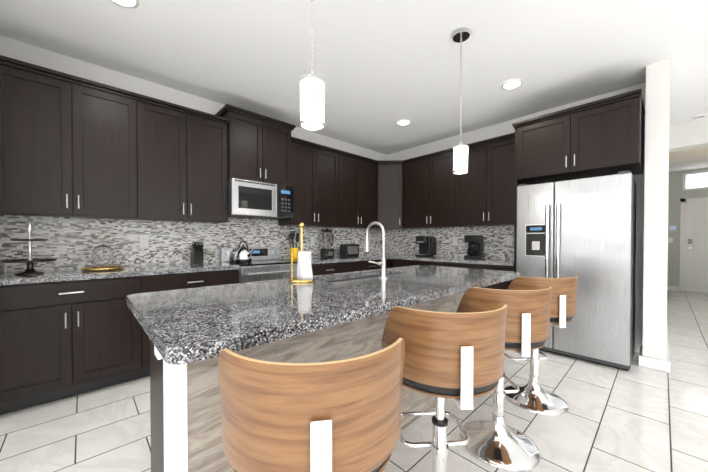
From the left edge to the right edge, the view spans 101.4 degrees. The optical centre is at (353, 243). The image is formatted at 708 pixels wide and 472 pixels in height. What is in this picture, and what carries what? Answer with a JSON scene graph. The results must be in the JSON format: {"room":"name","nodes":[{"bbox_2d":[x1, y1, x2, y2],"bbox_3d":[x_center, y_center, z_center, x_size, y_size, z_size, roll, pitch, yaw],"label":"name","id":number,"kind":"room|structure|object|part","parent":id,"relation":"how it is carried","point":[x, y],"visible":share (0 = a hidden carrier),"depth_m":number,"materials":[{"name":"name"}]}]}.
{"room":"kitchen","nodes":[
{"label":"kitchen","id":0,"kind":"room"},
{"bbox_2d":[0,35,386,160],"bbox_3d":[-2.353,-0.248,2.758,8.290,2.770,0.150,-1,1,-43],"label":"wall","id":1,"kind":"structure","parent":0,"point":[25,52],"depth_m":2.79,"materials":[{"name":"white paint"}]},
{"bbox_2d":[0,59,87,217],"bbox_3d":[-2.479,-0.764,2.297,0.477,1.072,0.317,-1,1,-43],"label":"upper cabinet","id":2,"kind":"object","parent":1,"relation":"attached to","point":[72,146],"depth_m":2.19,"materials":[{"name":"brown wood"}]},
{"bbox_2d":[84,83,147,219],"bbox_3d":[-2.198,-0.767,2.560,0.537,1.072,0.317,-1,1,-43],"label":"upper cabinet","id":3,"kind":"object","parent":1,"relation":"attached to","point":[115,122],"depth_m":2.49,"materials":[{"name":"brown wood"}]},
{"bbox_2d":[144,99,195,221],"bbox_3d":[-1.901,-0.770,2.838,0.518,1.072,0.317,-1,1,-43],"label":"upper cabinet","id":4,"kind":"object","parent":1,"relation":"attached to","point":[171,130],"depth_m":2.77,"materials":[{"name":"brown wood"}]},
{"bbox_2d":[0,215,387,271],"bbox_3d":[-1.077,-0.056,3.848,4.640,0.560,0.009,-1,1,-43],"label":"tile backsplash","id":5,"kind":"structure","parent":1,"relation":"attached to","point":[71,243],"depth_m":2.90,"materials":[{"name":"tile"}]},
{"bbox_2d":[139,236,147,246],"bbox_3d":[-2.093,-0.025,2.885,0.072,0.116,0.006,-1,1,-43],"label":"electrical outlet plate","id":6,"kind":"object","parent":5,"relation":"attached to","point":[143,241],"depth_m":2.88,"materials":[{"name":"white plastic"}]},
{"bbox_2d":[310,237,314,244],"bbox_3d":[-0.612,-0.041,4.274,0.072,0.116,0.006,-1,1,-43],"label":"electrical outlet plate","id":7,"kind":"object","parent":5,"relation":"attached to","point":[312,239],"depth_m":4.27,"materials":[{"name":"white plastic"}]},
{"bbox_2d":[196,111,227,222],"bbox_3d":[-1.636,-0.773,3.087,0.456,1.072,0.317,-1,1,-43],"label":"upper cabinet","id":8,"kind":"object","parent":1,"relation":"attached to","point":[211,132],"depth_m":3.02,"materials":[{"name":"brown wood"}]},
{"bbox_2d":[216,107,267,182],"bbox_3d":[-1.295,-1.082,3.382,0.442,0.742,0.347,-1,1,-43],"label":"upper cabinet","id":9,"kind":"object","parent":1,"relation":"attached to","point":[247,132],"depth_m":3.24,"materials":[{"name":"brown wood"}]},
{"bbox_2d":[228,178,292,219],"bbox_3d":[-1.144,-0.512,3.462,0.754,0.390,0.444,-1,1,-43],"label":"over-the-range microwave","id":10,"kind":"object","parent":9,"relation":"attached to","point":[253,199],"visible":0.98,"depth_m":3.29,"materials":[{"name":"grey metal"}]},
{"bbox_2d":[268,119,291,186],"bbox_3d":[-1.062,-1.084,3.601,0.442,0.742,0.347,-1,1,-43],"label":"upper cabinet","id":11,"kind":"object","parent":1,"relation":"attached to","point":[279,134],"depth_m":3.52,"materials":[{"name":"brown wood"}]},
{"bbox_2d":[278,139,319,226],"bbox_3d":[-0.743,-0.783,3.925,0.459,1.072,0.317,-1,1,-43],"label":"upper cabinet","id":12,"kind":"object","parent":1,"relation":"attached to","point":[305,156],"depth_m":3.82,"materials":[{"name":"brown wood"}]},
{"bbox_2d":[320,147,343,226],"bbox_3d":[-0.475,-0.786,4.176,0.519,1.072,0.317,-1,1,-43],"label":"upper cabinet","id":13,"kind":"object","parent":1,"relation":"attached to","point":[331,162],"depth_m":4.12,"materials":[{"name":"brown wood"}]},
{"bbox_2d":[344,155,355,227],"bbox_3d":[-0.178,-0.789,4.455,0.543,1.072,0.317,-1,1,-43],"label":"upper cabinet","id":14,"kind":"object","parent":1,"relation":"attached to","point":[349,160],"depth_m":4.36,"materials":[{"name":"brown wood"}]},
{"bbox_2d":[352,155,379,228],"bbox_3d":[0.143,-0.792,4.716,0.528,1.072,0.374,-1,1,-43],"label":"upper cabinet","id":15,"kind":"object","parent":1,"relation":"attached to","point":[365,168],"depth_m":4.59,"materials":[{"name":"brown wood"}]},
{"bbox_2d":[376,160,406,229],"bbox_3d":[0.578,-0.795,4.964,0.661,1.072,0.608,-1,1,-43],"label":"upper cabinet","id":16,"kind":"object","parent":1,"relation":"attached to","point":[388,173],"depth_m":4.75,"materials":[{"name":"brown wood"}]},
{"bbox_2d":[0,290,707,471],"bbox_3d":[2.255,1.191,2.401,14.500,0.100,7.300,-1,1,-43],"label":"floor","id":17,"kind":"structure","parent":0,"point":[635,418],"depth_m":1.85,"materials":[{"name":"tile"}]},
{"bbox_2d":[0,274,151,414],"bbox_3d":[-2.231,0.702,2.346,0.880,0.880,0.605,-1,1,-43],"label":"base cabinet","id":18,"kind":"object","parent":17,"relation":"on","point":[65,333],"depth_m":2.09,"materials":[{"name":"brown wood"}]},
{"bbox_2d":[0,262,239,285],"bbox_3d":[-1.951,0.239,2.585,1.623,0.040,0.630,-1,1,-43],"label":"countertop","id":19,"kind":"structure","parent":18,"relation":"on","point":[6,278],"depth_m":2.31,"materials":[{"name":"grey stone"}]},
{"bbox_2d":[0,260,3,273],"bbox_3d":[-2.536,0.175,2.036,0.020,0.099,0.630,-1,1,-43],"label":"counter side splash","id":20,"kind":"structure","parent":19,"relation":"on","point":[1,267],"depth_m":2.19,"materials":[{"name":"stone"}]},
{"bbox_2d":[1,223,56,274],"bbox_3d":[-2.388,0.035,2.133,0.280,0.375,0.280,-1,1,-43],"label":"tiered stand","id":21,"kind":"object","parent":19,"relation":"on","point":[30,269],"visible":1,"depth_m":2.12,"materials":[{"name":"grey metal"}]},
{"bbox_2d":[81,241,123,270],"bbox_3d":[-2.130,0.098,2.458,0.280,0.242,0.280,-1,1,-43],"label":"cake dome","id":22,"kind":"object","parent":19,"relation":"on","point":[103,257],"visible":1,"depth_m":2.41,"materials":[{"name":"clear glass"}]},
{"bbox_2d":[190,241,203,263],"bbox_3d":[-1.650,0.090,3.058,0.090,0.243,0.201,-1,1,-43],"label":"knife block","id":23,"kind":"object","parent":19,"relation":"on","point":[197,254],"visible":1,"depth_m":3.03,"materials":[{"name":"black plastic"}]},
{"bbox_2d":[152,270,238,291],"bbox_3d":[-1.684,0.696,2.859,0.865,0.880,0.605,-1,1,-43],"label":"base cabinet","id":24,"kind":"object","parent":17,"relation":"on","point":[160,282],"depth_m":2.64,"materials":[{"name":"brown wood"}]},
{"bbox_2d":[220,247,296,282],"bbox_3d":[-1.056,0.587,3.380,0.754,1.085,0.672,-1,1,-43],"label":"range","id":25,"kind":"object","parent":17,"relation":"on","point":[266,263],"visible":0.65,"depth_m":3.25,"materials":[{"name":"silver metal"}]},
{"bbox_2d":[234,240,254,261],"bbox_3d":[-1.275,0.083,3.349,0.196,0.248,0.225,-1,1,-43],"label":"kettle","id":26,"kind":"object","parent":25,"relation":"on","point":[243,254],"visible":1,"depth_m":3.30,"materials":[{"name":"silver metal"}]},
{"bbox_2d":[150,294,463,471],"bbox_3d":[0.034,0.741,1.939,2.268,0.810,0.596,-1,1,-43],"label":"kitchen island","id":27,"kind":"object","parent":17,"relation":"on","point":[186,415],"depth_m":1.15,"materials":[{"name":"wood"}]},
{"bbox_2d":[127,266,519,369],"bbox_3d":[0.136,0.288,1.809,2.385,0.120,0.930,-1,1,-43],"label":"island countertop","id":28,"kind":"structure","parent":27,"relation":"on","point":[186,327],"depth_m":1.14,"materials":[{"name":"grey stone"}]},
{"bbox_2d":[288,223,314,282],"bbox_3d":[-0.319,0.049,1.770,0.160,0.357,0.160,-1,1,-43],"label":"paper towel holder","id":29,"kind":"object","parent":28,"relation":"on","point":[304,271],"visible":1,"depth_m":1.73,"materials":[{"name":"gold metal"}]},
{"bbox_2d":[331,274,374,281],"bbox_3d":[0.044,0.360,2.073,0.764,0.191,0.304,-1,1,-43],"label":"sink","id":30,"kind":"object","parent":28,"relation":"in","point":[368,275],"depth_m":2.11,"materials":[{"name":"grey metal"}]},
{"bbox_2d":[365,222,390,277],"bbox_3d":[0.112,0.038,1.922,0.161,0.376,0.193,-1,1,-43],"label":"faucet","id":31,"kind":"object","parent":28,"relation":"on","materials":[{"name":"silver metal"}]},
{"bbox_2d":[218,338,404,471],"bbox_3d":[-0.110,0.697,0.826,0.498,0.926,0.526,0,1,-10],"label":"stool","id":32,"kind":"object","parent":17,"relation":"on","point":[339,416],"visible":1,"depth_m":0.59,"materials":[{"name":"brown wood"}]},
{"bbox_2d":[312,262,355,275],"bbox_3d":[-0.497,0.682,3.973,0.858,0.880,0.605,-1,1,-43],"label":"base cabinet","id":33,"kind":"object","parent":17,"relation":"on","point":[324,268],"depth_m":3.77,"materials":[{"name":"brown wood"}]},
{"bbox_2d":[285,254,406,265],"bbox_3d":[0.013,0.217,4.428,2.231,0.040,0.630,-1,1,-43],"label":"countertop","id":34,"kind":"structure","parent":33,"relation":"on","point":[374,257],"depth_m":4.07,"materials":[{"name":"grey stone"}]},
{"bbox_2d":[289,231,298,258],"bbox_3d":[-0.803,0.013,3.879,0.133,0.378,0.144,-1,1,-43],"label":"utensil crock","id":35,"kind":"object","parent":34,"relation":"on","point":[293,249],"visible":0.92,"depth_m":3.84,"materials":[{"name":"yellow ceramic"}]},
{"bbox_2d":[320,229,333,257],"bbox_3d":[-0.374,-0.012,4.239,0.189,0.420,0.153,-1,1,-43],"label":"blender","id":36,"kind":"object","parent":34,"relation":"on","point":[327,251],"visible":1,"depth_m":4.18,"materials":[{"name":"black plastic"}]},
{"bbox_2d":[340,244,359,256],"bbox_3d":[-0.061,0.099,4.521,0.280,0.192,0.180,-1,1,-43],"label":"toaster","id":37,"kind":"object","parent":34,"relation":"on","point":[348,250],"visible":1,"depth_m":4.44,"materials":[{"name":"black plastic"}]},
{"bbox_2d":[356,258,391,270],"bbox_3d":[0.040,0.676,4.476,0.858,0.880,0.605,-1,1,-43],"label":"base cabinet","id":38,"kind":"object","parent":17,"relation":"on","point":[360,266],"depth_m":4.24,"materials":[{"name":"brown wood"}]},
{"bbox_2d":[393,259,446,267],"bbox_3d":[1.145,0.677,4.415,0.605,0.880,0.936,-1,1,-43],"label":"base cabinet","id":39,"kind":"object","parent":17,"relation":"on","point":[396,262],"depth_m":4.28,"materials":[{"name":"brown wood"}]},
{"bbox_2d":[381,305,506,471],"bbox_3d":[0.363,0.692,1.228,0.498,0.926,0.526,0,1,-3],"label":"stool","id":40,"kind":"object","parent":17,"relation":"on","point":[458,358],"visible":0.85,"depth_m":1.01,"materials":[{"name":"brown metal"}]},
{"bbox_2d":[447,263,513,289],"bbox_3d":[1.702,0.684,3.821,0.605,0.880,0.936,-1,1,-43],"label":"base cabinet","id":41,"kind":"object","parent":17,"relation":"on","point":[503,285],"depth_m":3.46,"materials":[{"name":"brown wood"}]},
{"bbox_2d":[391,255,513,266],"bbox_3d":[1.414,0.221,4.104,0.630,0.040,1.754,-1,1,-43],"label":"countertop","id":42,"kind":"structure","parent":41,"relation":"on","point":[430,259],"depth_m":3.79,"materials":[{"name":"grey stone"}]},
{"bbox_2d":[416,236,435,256],"bbox_3d":[1.125,0.034,4.540,0.262,0.320,0.235,-1,1,-43],"label":"brewer","id":43,"kind":"object","parent":42,"relation":"on","point":[427,246],"visible":1,"depth_m":4.48,"materials":[{"name":"black plastic"}]},
{"bbox_2d":[464,235,483,258],"bbox_3d":[1.665,0.041,4.003,0.230,0.320,0.197,-1,1,-43],"label":"coffee maker","id":44,"kind":"object","parent":42,"relation":"on","point":[475,249],"visible":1,"depth_m":3.95,"materials":[{"name":"black plastic"}]},
{"bbox_2d":[456,287,551,471],"bbox_3d":[0.830,0.687,1.666,0.498,0.926,0.526,0,1,-1],"label":"stool","id":45,"kind":"object","parent":17,"relation":"on","point":[496,441],"visible":0.67,"depth_m":1.50,"materials":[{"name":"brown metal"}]},
{"bbox_2d":[504,276,577,415],"bbox_3d":[1.326,0.681,2.131,0.498,0.926,0.526,0,1,-5],"label":"stool","id":46,"kind":"object","parent":17,"relation":"on","point":[532,395],"visible":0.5,"depth_m":1.97,"materials":[{"name":"silver metal"}]},
{"bbox_2d":[516,170,635,370],"bbox_3d":[2.312,0.243,3.054,0.747,1.780,0.910,-1,1,-43],"label":"fridge","id":47,"kind":"object","parent":17,"relation":"on","point":[583,230],"visible":0.73,"depth_m":2.73,"materials":[{"name":"grey metal"}]},
{"bbox_2d":[0,0,707,171],"bbox_3d":[2.255,-1.679,2.367,14.500,0.100,7.300,-1,1,-43],"label":"ceiling","id":48,"kind":"structure","parent":0,"point":[382,68],"depth_m":2.47,"materials":[{"name":"white paint"}]},
{"bbox_2d":[111,0,138,8],"bbox_3d":[-1.524,-1.616,1.895,0.189,0.011,0.189,0,1,2],"label":"recessed light","id":49,"kind":"object","parent":48,"relation":"in","point":[131,4],"depth_m":1.94,"materials":[{"name":"white paint"}]},
{"bbox_2d":[300,0,324,130],"bbox_3d":[-0.191,-1.078,1.328,0.124,1.072,0.124,-1,1,-43],"label":"pendant light","id":50,"kind":"object","parent":48,"relation":"hanging from","point":[312,100],"visible":1,"depth_m":1.29,"materials":[{"name":"white glass"}]},
{"bbox_2d":[396,119,410,124],"bbox_3d":[0.670,-1.640,3.911,0.189,0.011,0.189,0,1,2],"label":"recessed light","id":51,"kind":"object","parent":48,"relation":"in","point":[403,121],"depth_m":3.90,"materials":[{"name":"white paint"}]},
{"bbox_2d":[453,29,469,173],"bbox_3d":[0.828,-1.089,2.243,0.124,1.072,0.124,-1,1,-43],"label":"pendant light","id":52,"kind":"object","parent":48,"relation":"hanging from","point":[460,158],"visible":1,"depth_m":2.22,"materials":[{"name":"white glass"}]},
{"bbox_2d":[502,79,522,88],"bbox_3d":[1.616,-1.629,2.961,0.189,0.011,0.189,0,1,2],"label":"recessed light","id":53,"kind":"object","parent":48,"relation":"in","point":[509,84],"depth_m":2.95,"materials":[{"name":"white paint"}]},
{"bbox_2d":[669,118,707,151],"bbox_3d":[5.646,-1.475,2.891,0.240,0.320,3.420,-1,1,-43],"label":"ceiling beam","id":54,"kind":"structure","parent":48,"relation":"attached to","point":[688,135],"depth_m":3.92,"materials":[{"name":"white paint"}]},
{"bbox_2d":[691,112,706,118],"bbox_3d":[4.383,-1.626,3.679,0.130,0.034,0.130,-1,1,-43],"label":"smoke detector","id":55,"kind":"object","parent":48,"relation":"attached to","point":[698,115],"visible":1,"depth_m":3.66,"materials":[{"name":"white plastic"}]},
{"bbox_2d":[387,82,645,353],"bbox_3d":[1.840,-0.266,4.237,0.150,2.770,3.430,-1,1,-43],"label":"wall","id":56,"kind":"structure","parent":0,"point":[495,130],"depth_m":3.12,"materials":[{"name":"white paint"}]},
{"bbox_2d":[402,156,433,227],"bbox_3d":[1.100,-0.792,4.658,0.317,1.072,0.568,-1,1,-43],"label":"upper cabinet","id":57,"kind":"object","parent":56,"relation":"attached to","point":[417,175],"depth_m":4.53,"materials":[{"name":"brown wood"}]},
{"bbox_2d":[434,148,461,227],"bbox_3d":[1.400,-0.788,4.339,0.317,1.072,0.552,-1,1,-43],"label":"upper cabinet","id":58,"kind":"object","parent":56,"relation":"attached to","point":[447,185],"depth_m":4.18,"materials":[{"name":"brown wood"}]},
{"bbox_2d":[388,225,513,258],"bbox_3d":[1.450,-0.064,4.539,0.009,0.560,2.400,-1,1,-43],"label":"tile backsplash","id":59,"kind":"structure","parent":56,"relation":"attached to","point":[400,241],"depth_m":4.43,"materials":[{"name":"tile"}]},
{"bbox_2d":[453,237,456,244],"bbox_3d":[1.546,-0.043,4.424,0.006,0.116,0.072,-1,1,-43],"label":"electrical outlet plate","id":60,"kind":"object","parent":59,"relation":"attached to","point":[454,238],"depth_m":4.42,"materials":[{"name":"white plastic"}]},
{"bbox_2d":[507,237,511,245],"bbox_3d":[2.073,-0.036,3.863,0.006,0.116,0.072,-1,1,-43],"label":"electrical outlet plate","id":61,"kind":"object","parent":59,"relation":"attached to","point":[509,239],"depth_m":3.86,"materials":[{"name":"white plastic"}]},
{"bbox_2d":[462,140,493,226],"bbox_3d":[1.693,-0.784,4.026,0.317,1.072,0.548,-1,1,-43],"label":"upper cabinet","id":62,"kind":"object","parent":56,"relation":"attached to","point":[477,184],"depth_m":3.85,"materials":[{"name":"brown wood"}]},
{"bbox_2d":[490,136,519,227],"bbox_3d":[1.963,-0.781,3.739,0.317,1.072,0.485,-1,1,-43],"label":"upper cabinet","id":63,"kind":"object","parent":56,"relation":"attached to","point":[504,212],"depth_m":3.61,"materials":[{"name":"brown wood"}]},
{"bbox_2d":[514,108,585,184],"bbox_3d":[2.224,-1.012,3.232,0.626,0.597,0.548,-1,1,-43],"label":"upper cabinet","id":64,"kind":"object","parent":56,"relation":"attached to","point":[545,148],"depth_m":3.02,"materials":[{"name":"brown wood"}]},
{"bbox_2d":[578,92,644,177],"bbox_3d":[2.516,-1.009,2.921,0.626,0.597,0.549,-1,1,-43],"label":"upper cabinet","id":65,"kind":"object","parent":56,"relation":"attached to","point":[602,137],"depth_m":2.66,"materials":[{"name":"brown wood"}]},
{"bbox_2d":[638,345,644,366],"bbox_3d":[2.796,1.086,2.815,0.402,0.100,0.025,-1,1,-43],"label":"baseboard","id":66,"kind":"structure","parent":56,"relation":"attached to","point":[641,358],"depth_m":2.68,"materials":[{"name":"white paint"}]},
{"bbox_2d":[642,58,669,360],"bbox_3d":[5.005,-0.272,4.751,6.250,2.770,0.150,-1,1,-43],"label":"wall column","id":67,"kind":"structure","parent":0,"point":[657,110],"depth_m":2.61,"materials":[{"name":"white paint"}]},
{"bbox_2d":[664,325,669,372],"bbox_3d":[5.055,1.064,4.697,6.272,0.100,0.020,-1,1,-43],"label":"baseboard","id":68,"kind":"structure","parent":67,"relation":"attached to","point":[666,363],"depth_m":2.58,"materials":[{"name":"white paint"}]},
{"bbox_2d":[667,168,707,293],"bbox_3d":[8.224,-0.286,5.982,0.170,2.770,2.760,-1,1,-43],"label":"wall","id":69,"kind":"structure","parent":0,"point":[687,268],"depth_m":6.56,"materials":[{"name":"grey paint"}]},
{"bbox_3d":[7.849,0.035,6.264,0.034,2.120,1.060,-1,1,-43],"label":"door","id":70,"kind":"part","parent":69,"relation":"part of","materials":[{"name":"white paint"}]}
]}

